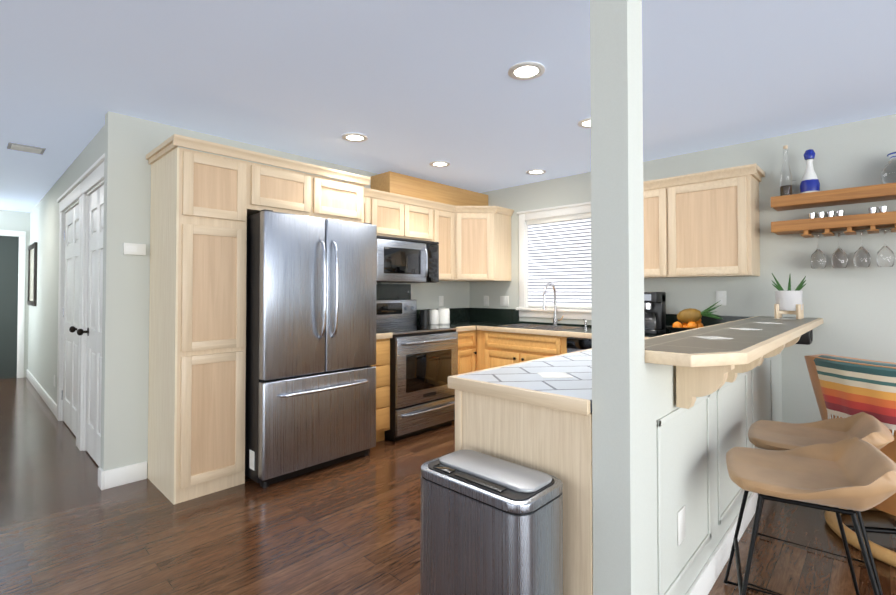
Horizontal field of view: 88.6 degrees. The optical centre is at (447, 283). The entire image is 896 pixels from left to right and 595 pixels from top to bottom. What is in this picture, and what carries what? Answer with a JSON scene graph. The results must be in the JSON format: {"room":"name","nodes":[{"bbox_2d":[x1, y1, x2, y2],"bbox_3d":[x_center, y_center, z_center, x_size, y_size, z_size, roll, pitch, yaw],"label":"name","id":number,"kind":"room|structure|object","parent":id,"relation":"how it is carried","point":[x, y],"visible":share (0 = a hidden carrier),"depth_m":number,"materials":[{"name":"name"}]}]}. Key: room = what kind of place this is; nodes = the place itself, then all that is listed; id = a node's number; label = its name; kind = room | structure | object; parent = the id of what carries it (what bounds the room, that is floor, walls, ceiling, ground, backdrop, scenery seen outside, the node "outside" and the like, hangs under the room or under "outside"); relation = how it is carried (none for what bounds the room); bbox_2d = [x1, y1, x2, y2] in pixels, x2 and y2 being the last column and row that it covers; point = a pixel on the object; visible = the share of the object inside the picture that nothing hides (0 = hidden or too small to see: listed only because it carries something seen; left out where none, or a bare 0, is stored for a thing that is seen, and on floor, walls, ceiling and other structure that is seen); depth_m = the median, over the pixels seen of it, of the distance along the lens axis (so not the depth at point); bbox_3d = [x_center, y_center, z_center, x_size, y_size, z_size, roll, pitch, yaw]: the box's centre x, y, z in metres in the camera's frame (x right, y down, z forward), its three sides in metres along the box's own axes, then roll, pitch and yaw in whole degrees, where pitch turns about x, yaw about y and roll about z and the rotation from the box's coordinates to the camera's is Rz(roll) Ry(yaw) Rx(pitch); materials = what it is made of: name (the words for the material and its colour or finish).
{"room":"kitchen","nodes":[
{"label":"kitchen","id":0,"kind":"room"},
{"bbox_2d":[0,210,29,378],"bbox_3d":[-6.751,0.153,6.184,0.140,2.415,1.635,-1,-1,43],"label":"wall","id":1,"kind":"structure","parent":0,"point":[14,245],"depth_m":6.65,"materials":[{"name":"paint"}]},
{"bbox_2d":[28,125,104,409],"bbox_3d":[-4.152,0.131,4.928,5.400,2.415,0.120,-1,-1,43],"label":"wall","id":2,"kind":"structure","parent":0,"point":[43,313],"depth_m":5.17,"materials":[{"name":"paint"}]},
{"bbox_2d":[27,242,36,305],"bbox_3d":[-5.709,-0.118,6.306,0.850,0.840,0.029,-1,-1,43],"label":"framed picture","id":3,"kind":"object","parent":2,"relation":"attached to","point":[32,276],"visible":1,"depth_m":6.28,"materials":[{"name":"grey"}]},
{"bbox_2d":[26,369,56,417],"bbox_3d":[-5.000,1.293,5.620,3.190,0.115,0.014,-1,-1,43],"label":"baseboard","id":4,"kind":"structure","parent":2,"relation":"attached to","point":[44,395],"depth_m":5.29,"materials":[{"name":"white wood"}]},
{"bbox_2d":[57,179,81,446],"bbox_3d":[-3.377,0.245,4.152,1.234,2.162,0.176,-1,-1,43],"label":"closet door","id":5,"kind":"structure","parent":2,"relation":"attached to","point":[69,313],"depth_m":4.24,"materials":[{"name":"white wood"}]},
{"bbox_2d":[77,153,104,466],"bbox_3d":[-2.568,0.232,3.385,1.004,2.162,0.176,-1,-1,43],"label":"closet door","id":6,"kind":"structure","parent":2,"relation":"attached to","point":[89,331],"depth_m":3.51,"materials":[{"name":"white wood"}]},
{"bbox_2d":[100,111,468,477],"bbox_3d":[-0.959,0.121,4.298,0.100,2.415,3.670,-1,-1,43],"label":"wall","id":7,"kind":"structure","parent":0,"point":[131,142],"depth_m":3.03,"materials":[{"name":"paint"}]},
{"bbox_2d":[98,461,146,489],"bbox_3d":[-2.112,1.249,2.995,0.034,0.115,0.249,-1,-1,43],"label":"baseboard","id":8,"kind":"structure","parent":7,"relation":"attached to","point":[107,479],"depth_m":2.97,"materials":[{"name":"white wood"}]},
{"bbox_2d":[123,243,145,255],"bbox_3d":[-2.072,-0.227,3.038,0.025,0.077,0.124,-1,-1,43],"label":"thermostat","id":9,"kind":"object","parent":7,"relation":"attached to","point":[133,249],"visible":1,"depth_m":3.03,"materials":[{"name":"white plastic"}]},
{"bbox_2d":[250,158,321,217],"bbox_3d":[-1.338,-0.645,3.416,0.577,0.315,0.538,-1,-1,43],"label":"upper cabinet","id":10,"kind":"object","parent":7,"relation":"attached to","point":[276,189],"depth_m":3.21,"materials":[{"name":"brown wood"}]},
{"bbox_2d":[322,174,365,222],"bbox_3d":[-1.062,-0.640,3.707,0.577,0.315,0.539,-1,-1,43],"label":"upper cabinet","id":11,"kind":"object","parent":7,"relation":"attached to","point":[341,200],"depth_m":3.56,"materials":[{"name":"brown wood"}]},
{"bbox_2d":[364,187,371,223],"bbox_3d":[-0.881,-0.438,4.075,0.327,0.785,0.240,-1,-1,43],"label":"upper cabinet","id":12,"kind":"object","parent":7,"relation":"attached to","point":[367,191],"depth_m":4.03,"materials":[{"name":"brown wood"}]},
{"bbox_2d":[372,187,411,238],"bbox_3d":[-0.644,-0.624,4.329,0.327,0.405,0.451,-1,-1,43],"label":"upper cabinet","id":13,"kind":"object","parent":7,"relation":"attached to","point":[391,211],"depth_m":4.24,"materials":[{"name":"brown wood"}]},
{"bbox_2d":[376,235,438,282],"bbox_3d":[-0.484,-0.213,4.394,0.454,0.405,0.770,-1,-1,43],"label":"microwave","id":14,"kind":"object","parent":13,"relation":"attached to","point":[401,260],"visible":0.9,"depth_m":4.24,"materials":[{"name":"grey metal"}]},
{"bbox_2d":[371,171,435,198],"bbox_3d":[-0.453,-0.909,4.534,0.327,0.258,0.524,-1,-1,43],"label":"soffit","id":15,"kind":"object","parent":7,"relation":"attached to","point":[387,181],"depth_m":4.41,"materials":[{"name":"brown wood"}]},
{"bbox_2d":[412,195,431,240],"bbox_3d":[-0.418,-0.620,4.567,0.327,0.405,0.445,-1,-1,43],"label":"upper cabinet","id":16,"kind":"object","parent":7,"relation":"attached to","point":[421,208],"depth_m":4.51,"materials":[{"name":"brown wood"}]},
{"bbox_2d":[439,296,443,305],"bbox_3d":[-0.077,0.198,5.149,0.006,0.115,0.075,-1,-1,43],"label":"electrical outlet plate","id":17,"kind":"object","parent":7,"relation":"attached to","point":[441,298],"depth_m":5.15,"materials":[{"name":"white plastic"}]},
{"bbox_2d":[432,199,455,280],"bbox_3d":[-0.116,-0.425,4.845,0.377,0.785,0.379,-1,-1,43],"label":"upper cabinet","id":18,"kind":"object","parent":7,"relation":"attached to","point":[443,214],"depth_m":4.75,"materials":[{"name":"brown wood"}]},
{"bbox_2d":[436,183,487,202],"bbox_3d":[0.052,-0.900,5.067,0.327,0.258,0.944,-1,-1,43],"label":"soffit","id":19,"kind":"object","parent":7,"relation":"attached to","point":[450,194],"depth_m":4.91,"materials":[{"name":"brown wood"}]},
{"bbox_2d":[456,199,511,281],"bbox_3d":[0.247,-0.422,5.058,0.612,0.785,0.677,-1,-1,43],"label":"upper cabinet","id":20,"kind":"object","parent":7,"relation":"attached to","point":[469,231],"depth_m":4.86,"materials":[{"name":"brown wood"}]},
{"bbox_2d":[0,377,895,594],"bbox_3d":[-2.269,1.319,1.385,13.220,0.080,9.670,-1,-1,43],"label":"floor","id":21,"kind":"structure","parent":0,"point":[69,526],"depth_m":2.39,"materials":[{"name":"brown wood"}]},
{"bbox_2d":[148,142,249,504],"bbox_3d":[-1.666,0.250,3.055,0.577,2.116,0.416,-1,-1,43],"label":"tall cabinet","id":22,"kind":"object","parent":21,"relation":"on","point":[203,206],"depth_m":2.86,"materials":[{"name":"brown wood"}]},
{"bbox_2d":[245,209,376,487],"bbox_3d":[-1.095,0.423,3.437,0.820,1.782,0.890,-1,-1,43],"label":"fridge","id":23,"kind":"object","parent":21,"relation":"on","point":[310,398],"visible":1,"depth_m":3.11,"materials":[{"name":"grey metal"}]},
{"bbox_2d":[370,336,392,441],"bbox_3d":[-0.777,0.890,3.952,0.617,0.865,0.238,-1,-1,43],"label":"base cabinet","id":24,"kind":"object","parent":21,"relation":"on","point":[382,365],"depth_m":3.77,"materials":[{"name":"brown wood"}]},
{"bbox_2d":[376,299,457,440],"bbox_3d":[-0.377,0.743,4.267,0.713,1.170,0.756,-1,-1,43],"label":"range","id":25,"kind":"object","parent":21,"relation":"on","point":[423,362],"visible":0.75,"depth_m":4.04,"materials":[{"name":"grey metal"}]},
{"bbox_2d":[458,328,476,373],"bbox_3d":[-0.022,0.903,4.748,0.617,0.865,0.428,-1,-1,43],"label":"base cabinet","id":26,"kind":"object","parent":21,"relation":"on","point":[467,352],"depth_m":4.53,"materials":[{"name":"brown wood"}]},
{"bbox_2d":[429,320,505,331],"bbox_3d":[0.162,0.449,4.938,0.632,0.040,0.946,-1,-1,43],"label":"countertop","id":27,"kind":"structure","parent":26,"relation":"on","point":[453,323],"depth_m":4.92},
{"bbox_2d":[420,308,449,324],"bbox_3d":[-0.139,0.344,4.867,0.362,0.166,0.128,1,-1,-38],"label":"canisters","id":28,"kind":"object","parent":27,"relation":"on","point":[436,316],"visible":1,"depth_m":4.82,"materials":[{"name":"white ceramic"}]},
{"bbox_2d":[420,450,562,594],"bbox_3d":[0.135,0.951,1.529,0.450,0.661,0.262,-1,-1,43],"label":"trash can","id":29,"kind":"object","parent":21,"relation":"on","point":[491,525],"visible":1,"depth_m":1.42,"materials":[{"name":"grey metal"}]},
{"bbox_2d":[455,389,592,594],"bbox_3d":[0.398,0.854,1.824,0.597,0.865,0.485,-1,-1,43],"label":"base cabinet","id":30,"kind":"object","parent":21,"relation":"on","point":[535,414],"depth_m":1.54,"materials":[{"name":"brown wood"}]},
{"bbox_2d":[448,337,649,416],"bbox_3d":[0.969,0.410,2.441,0.608,0.047,2.186,-1,-1,43],"label":"countertop","id":31,"kind":"structure","parent":30,"relation":"on","point":[563,383],"depth_m":1.76,"materials":[{"name":"white tile"}]},
{"bbox_2d":[480,330,567,369],"bbox_3d":[0.886,0.899,4.470,0.925,0.865,0.617,-1,-1,43],"label":"base cabinet","id":32,"kind":"object","parent":21,"relation":"on","point":[516,340],"depth_m":4.30,"materials":[{"name":"brown wood"}]},
{"bbox_2d":[476,322,672,337],"bbox_3d":[1.339,0.434,4.053,2.290,0.040,0.610,-1,-1,43],"label":"countertop","id":33,"kind":"structure","parent":32,"relation":"on","point":[585,331],"depth_m":4.12,"materials":[{"name":"beige wood"}]},
{"bbox_2d":[512,322,579,329],"bbox_3d":[0.893,0.519,4.458,0.704,0.204,0.444,-1,-1,43],"label":"sink","id":34,"kind":"object","parent":33,"relation":"in","point":[531,325],"depth_m":4.54,"materials":[{"name":"silver metal"}]},
{"bbox_2d":[543,282,562,325],"bbox_3d":[1.039,0.206,4.544,0.121,0.434,0.251,-1,-1,43],"label":"faucet","id":35,"kind":"object","parent":33,"relation":"on","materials":[{"name":"silver metal"}]},
{"bbox_2d":[644,292,665,334],"bbox_3d":[1.661,0.238,3.775,0.180,0.340,0.222,-1,-1,43],"label":"coffee machine","id":36,"kind":"object","parent":33,"relation":"on","point":[654,313],"visible":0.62,"depth_m":3.71,"materials":[{"name":"black plastic"}]},
{"bbox_2d":[666,300,722,332],"bbox_3d":[1.883,0.265,3.510,0.406,0.278,0.300,-1,-1,43],"label":"fruit bowl","id":37,"kind":"object","parent":33,"relation":"on","point":[689,318],"visible":0.69,"depth_m":3.47,"materials":[{"name":"black"}]},
{"bbox_2d":[724,437,895,594],"bbox_3d":[1.273,0.923,1.631,0.492,0.704,0.523,-1,-1,30],"label":"stool","id":38,"kind":"object","parent":21,"relation":"on","point":[851,474],"visible":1,"depth_m":1.57,"materials":[{"name":"beige leather"}]},
{"bbox_2d":[748,412,893,594],"bbox_3d":[1.615,0.930,2.020,0.492,0.703,0.522,-1,-1,37],"label":"stool","id":39,"kind":"object","parent":21,"relation":"on","point":[778,435],"visible":0.73,"depth_m":2.02,"materials":[{"name":"beige leather"}]},
{"bbox_2d":[804,354,895,567],"bbox_3d":[2.345,0.826,2.239,0.957,0.934,0.927,-1,-1,43],"label":"lounge chair","id":40,"kind":"object","parent":21,"relation":"on","point":[844,387],"visible":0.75,"depth_m":2.17,"materials":[{"name":"fabric"}]},
{"bbox_2d":[0,0,895,211],"bbox_3d":[-2.269,-1.176,1.427,13.220,0.080,9.670,-1,-1,43],"label":"ceiling","id":41,"kind":"structure","parent":0,"point":[413,88],"depth_m":2.49,"materials":[{"name":"paint"}]},
{"bbox_2d":[7,142,45,154],"bbox_3d":[-3.415,-1.091,3.720,0.220,0.012,0.220,-1,-1,43],"label":"ceiling vent","id":42,"kind":"object","parent":41,"relation":"in","point":[25,148],"visible":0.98,"depth_m":3.70,"materials":[{"name":"grey metal"}]},
{"bbox_2d":[342,133,367,141],"bbox_3d":[-0.699,-1.093,3.445,0.194,0.016,0.194,-1,-1,43],"label":"recessed light","id":43,"kind":"object","parent":41,"relation":"in","point":[354,137],"visible":0.98,"depth_m":3.44,"materials":[{"name":"white"}]},
{"bbox_2d":[429,161,449,167],"bbox_3d":[-0.074,-1.081,4.162,0.194,0.016,0.194,-1,-1,43],"label":"recessed light","id":44,"kind":"object","parent":41,"relation":"in","point":[439,164],"visible":1,"depth_m":4.15,"materials":[{"name":"white"}]},
{"bbox_2d":[508,61,544,79],"bbox_3d":[0.411,-1.111,2.407,0.194,0.016,0.194,-1,-1,43],"label":"recessed light","id":45,"kind":"object","parent":41,"relation":"in","point":[528,70],"visible":1,"depth_m":2.40,"materials":[{"name":"white"}]},
{"bbox_2d":[526,169,545,174],"bbox_3d":[0.852,-1.076,4.441,0.194,0.016,0.194,-1,-1,43],"label":"recessed light","id":46,"kind":"object","parent":41,"relation":"in","point":[536,171],"visible":1,"depth_m":4.43,"materials":[{"name":"white"}]},
{"bbox_2d":[577,117,590,128],"bbox_3d":[0.986,-1.098,3.143,0.194,0.016,0.194,-1,-1,43],"label":"recessed light","id":47,"kind":"object","parent":41,"relation":"in","point":[585,123],"visible":0.38,"depth_m":3.15,"materials":[{"name":"white"}]},
{"bbox_2d":[469,114,895,422],"bbox_3d":[3.056,0.098,2.937,7.600,2.415,0.120,-1,-1,43],"label":"wall","id":48,"kind":"structure","parent":0,"point":[852,306],"depth_m":3.33,"materials":[{"name":"paint"}]},
{"bbox_2d":[484,296,488,305],"bbox_3d":[0.442,0.201,5.325,0.075,0.115,0.007,-1,-1,43],"label":"electrical outlet plate","id":49,"kind":"object","parent":48,"relation":"attached to","point":[486,298],"depth_m":5.32,"materials":[{"name":"white plastic"}]},
{"bbox_2d":[500,296,508,305],"bbox_3d":[0.631,0.198,5.146,0.120,0.115,0.007,-1,-1,43],"label":"electrical outlet plate","id":50,"kind":"object","parent":48,"relation":"attached to","point":[504,300],"depth_m":5.14,"materials":[{"name":"white plastic"}]},
{"bbox_2d":[516,202,591,319],"bbox_3d":[1.196,-0.216,4.673,1.110,1.140,0.170,-1,-1,43],"label":"window","id":51,"kind":"structure","parent":48,"relation":"in","point":[584,208],"depth_m":4.83,"materials":[{"name":"white"}]},
{"bbox_2d":[527,214,591,308],"bbox_3d":[1.192,-0.215,4.669,0.892,0.931,0.066,-1,-1,43],"label":"window blinds","id":52,"kind":"object","parent":51,"relation":"attached to","point":[559,254],"visible":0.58,"depth_m":4.70,"materials":[{"name":"white plastic"}]},
{"bbox_2d":[643,163,764,277],"bbox_3d":[1.850,-0.444,3.764,1.204,0.785,0.347,-1,-1,43],"label":"upper cabinet","id":53,"kind":"object","parent":48,"relation":"attached to","point":[704,224],"visible":0.62,"depth_m":3.48,"materials":[{"name":"brown wood"}]},
{"bbox_2d":[716,291,725,304],"bbox_3d":[2.184,0.118,3.675,0.075,0.115,0.007,-1,-1,43],"label":"electrical outlet plate","id":54,"kind":"object","parent":48,"relation":"attached to","point":[720,295],"depth_m":3.67,"materials":[{"name":"white plastic"}]},
{"bbox_2d":[771,211,895,237],"bbox_3d":[2.995,-0.391,2.747,1.723,0.108,0.246,-1,-1,43],"label":"shelf","id":55,"kind":"object","parent":48,"relation":"attached to","point":[872,222],"visible":1,"depth_m":3.03,"materials":[{"name":"brown wood"}]},
{"bbox_2d":[810,234,825,268],"bbox_3d":[2.555,-0.222,3.170,0.085,0.235,0.085,-1,-1,34],"label":"hanging wine glass","id":56,"kind":"object","parent":55,"relation":"hanging from","point":[818,259],"depth_m":3.15,"materials":[{"name":"clear glass"}]},
{"bbox_2d":[808,210,844,218],"bbox_3d":[2.587,-0.462,3.143,0.195,0.052,0.046,-1,-1,43],"label":"shot glass","id":57,"kind":"object","parent":55,"relation":"on","point":[842,212],"depth_m":3.13,"materials":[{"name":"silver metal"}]},
{"bbox_2d":[831,232,847,267],"bbox_3d":[2.636,-0.224,3.093,0.085,0.235,0.085,0,-1,-1],"label":"hanging wine glass","id":58,"kind":"object","parent":55,"relation":"hanging from","point":[839,259],"depth_m":3.07,"materials":[{"name":"clear glass"}]},
{"bbox_2d":[853,231,870,266],"bbox_3d":[2.717,-0.225,3.016,0.085,0.235,0.085,-1,-1,34],"label":"hanging wine glass","id":59,"kind":"object","parent":55,"relation":"hanging from","point":[861,258],"depth_m":2.99,"materials":[{"name":"clear glass"}]},
{"bbox_2d":[868,206,887,212],"bbox_3d":[2.776,-0.465,2.964,0.095,0.052,0.046,-1,-1,43],"label":"shot glass","id":60,"kind":"object","parent":55,"relation":"on","point":[885,208],"depth_m":2.96,"materials":[{"name":"silver metal"}]},
{"bbox_2d":[876,229,894,266],"bbox_3d":[2.799,-0.226,2.939,0.085,0.235,0.085,-1,-1,34],"label":"hanging wine glass","id":61,"kind":"object","parent":55,"relation":"hanging from","point":[885,257],"depth_m":2.92,"materials":[{"name":"clear glass"}]},
{"bbox_2d":[771,182,895,210],"bbox_3d":[2.995,-0.584,2.750,1.723,0.076,0.246,-1,-1,43],"label":"shelf","id":62,"kind":"object","parent":48,"relation":"attached to","point":[869,193],"visible":1,"depth_m":3.04,"materials":[{"name":"brown wood"}]},
{"bbox_2d":[780,145,791,195],"bbox_3d":[2.428,-0.800,3.300,0.069,0.380,0.070,-1,-1,43],"label":"bottle","id":63,"kind":"object","parent":62,"relation":"on","point":[785,182],"visible":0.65,"depth_m":3.28,"materials":[{"name":"clear glass"}]},
{"bbox_2d":[792,180,799,193],"bbox_3d":[2.505,-0.677,3.326,0.060,0.135,0.063,-1,-1,43],"label":"bottle","id":64,"kind":"object","parent":62,"relation":"on","point":[795,188],"visible":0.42,"depth_m":3.30,"materials":[{"name":"clear glass"}]},
{"bbox_2d":[800,149,819,192],"bbox_3d":[2.526,-0.774,3.207,0.111,0.325,0.113,-1,-1,43],"label":"ceramic bottle","id":65,"kind":"object","parent":62,"relation":"on","point":[810,182],"visible":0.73,"depth_m":3.18,"materials":[{"name":"white"}]},
{"bbox_2d":[881,152,895,183],"bbox_3d":[2.881,-0.721,2.869,0.258,0.206,0.200,-1,-1,43],"label":"glass pitcher","id":66,"kind":"object","parent":62,"relation":"on","point":[888,174],"visible":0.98,"depth_m":2.88,"materials":[{"name":"white"}]},
{"bbox_2d":[590,0,781,594],"bbox_3d":[1.466,0.089,2.433,0.127,2.415,2.800,-1,-1,43],"label":"wall","id":67,"kind":"structure","parent":0,"point":[618,360],"depth_m":1.45,"materials":[{"name":"paint"}]},
{"bbox_2d":[677,506,684,545],"bbox_3d":[0.862,0.894,1.697,0.005,0.120,0.080,-1,-1,43],"label":"electrical outlet plate","id":68,"kind":"object","parent":67,"relation":"attached to","point":[681,514],"depth_m":1.69,"materials":[{"name":"white plastic"}]},
{"bbox_2d":[686,492,757,594],"bbox_3d":[1.502,1.238,2.356,0.018,0.115,2.794,-1,-1,43],"label":"baseboard","id":69,"kind":"structure","parent":67,"relation":"attached to","point":[706,578],"depth_m":2.06,"materials":[{"name":"white"}]},
{"bbox_2d":[644,316,822,408],"bbox_3d":[1.583,0.341,2.401,0.395,0.226,2.673,-1,-1,43],"label":"countertop","id":70,"kind":"structure","parent":67,"relation":"on","point":[707,360],"depth_m":1.64,"materials":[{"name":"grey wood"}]},
{"bbox_2d":[772,273,805,318],"bbox_3d":[2.360,0.084,3.168,0.192,0.314,0.168,-1,-1,43],"label":"plant pot","id":71,"kind":"object","parent":70,"relation":"on","point":[788,301],"visible":1,"depth_m":3.12,"materials":[{"name":"white ceramic"}]},
{"bbox_2d":[796,330,812,344],"bbox_3d":[2.388,0.347,3.126,0.145,0.122,0.140,-1,-1,43],"label":"speaker","id":72,"kind":"object","parent":70,"relation":"attached to","point":[806,338],"visible":0.4,"depth_m":3.05,"materials":[{"name":"black plastic"}]}
]}

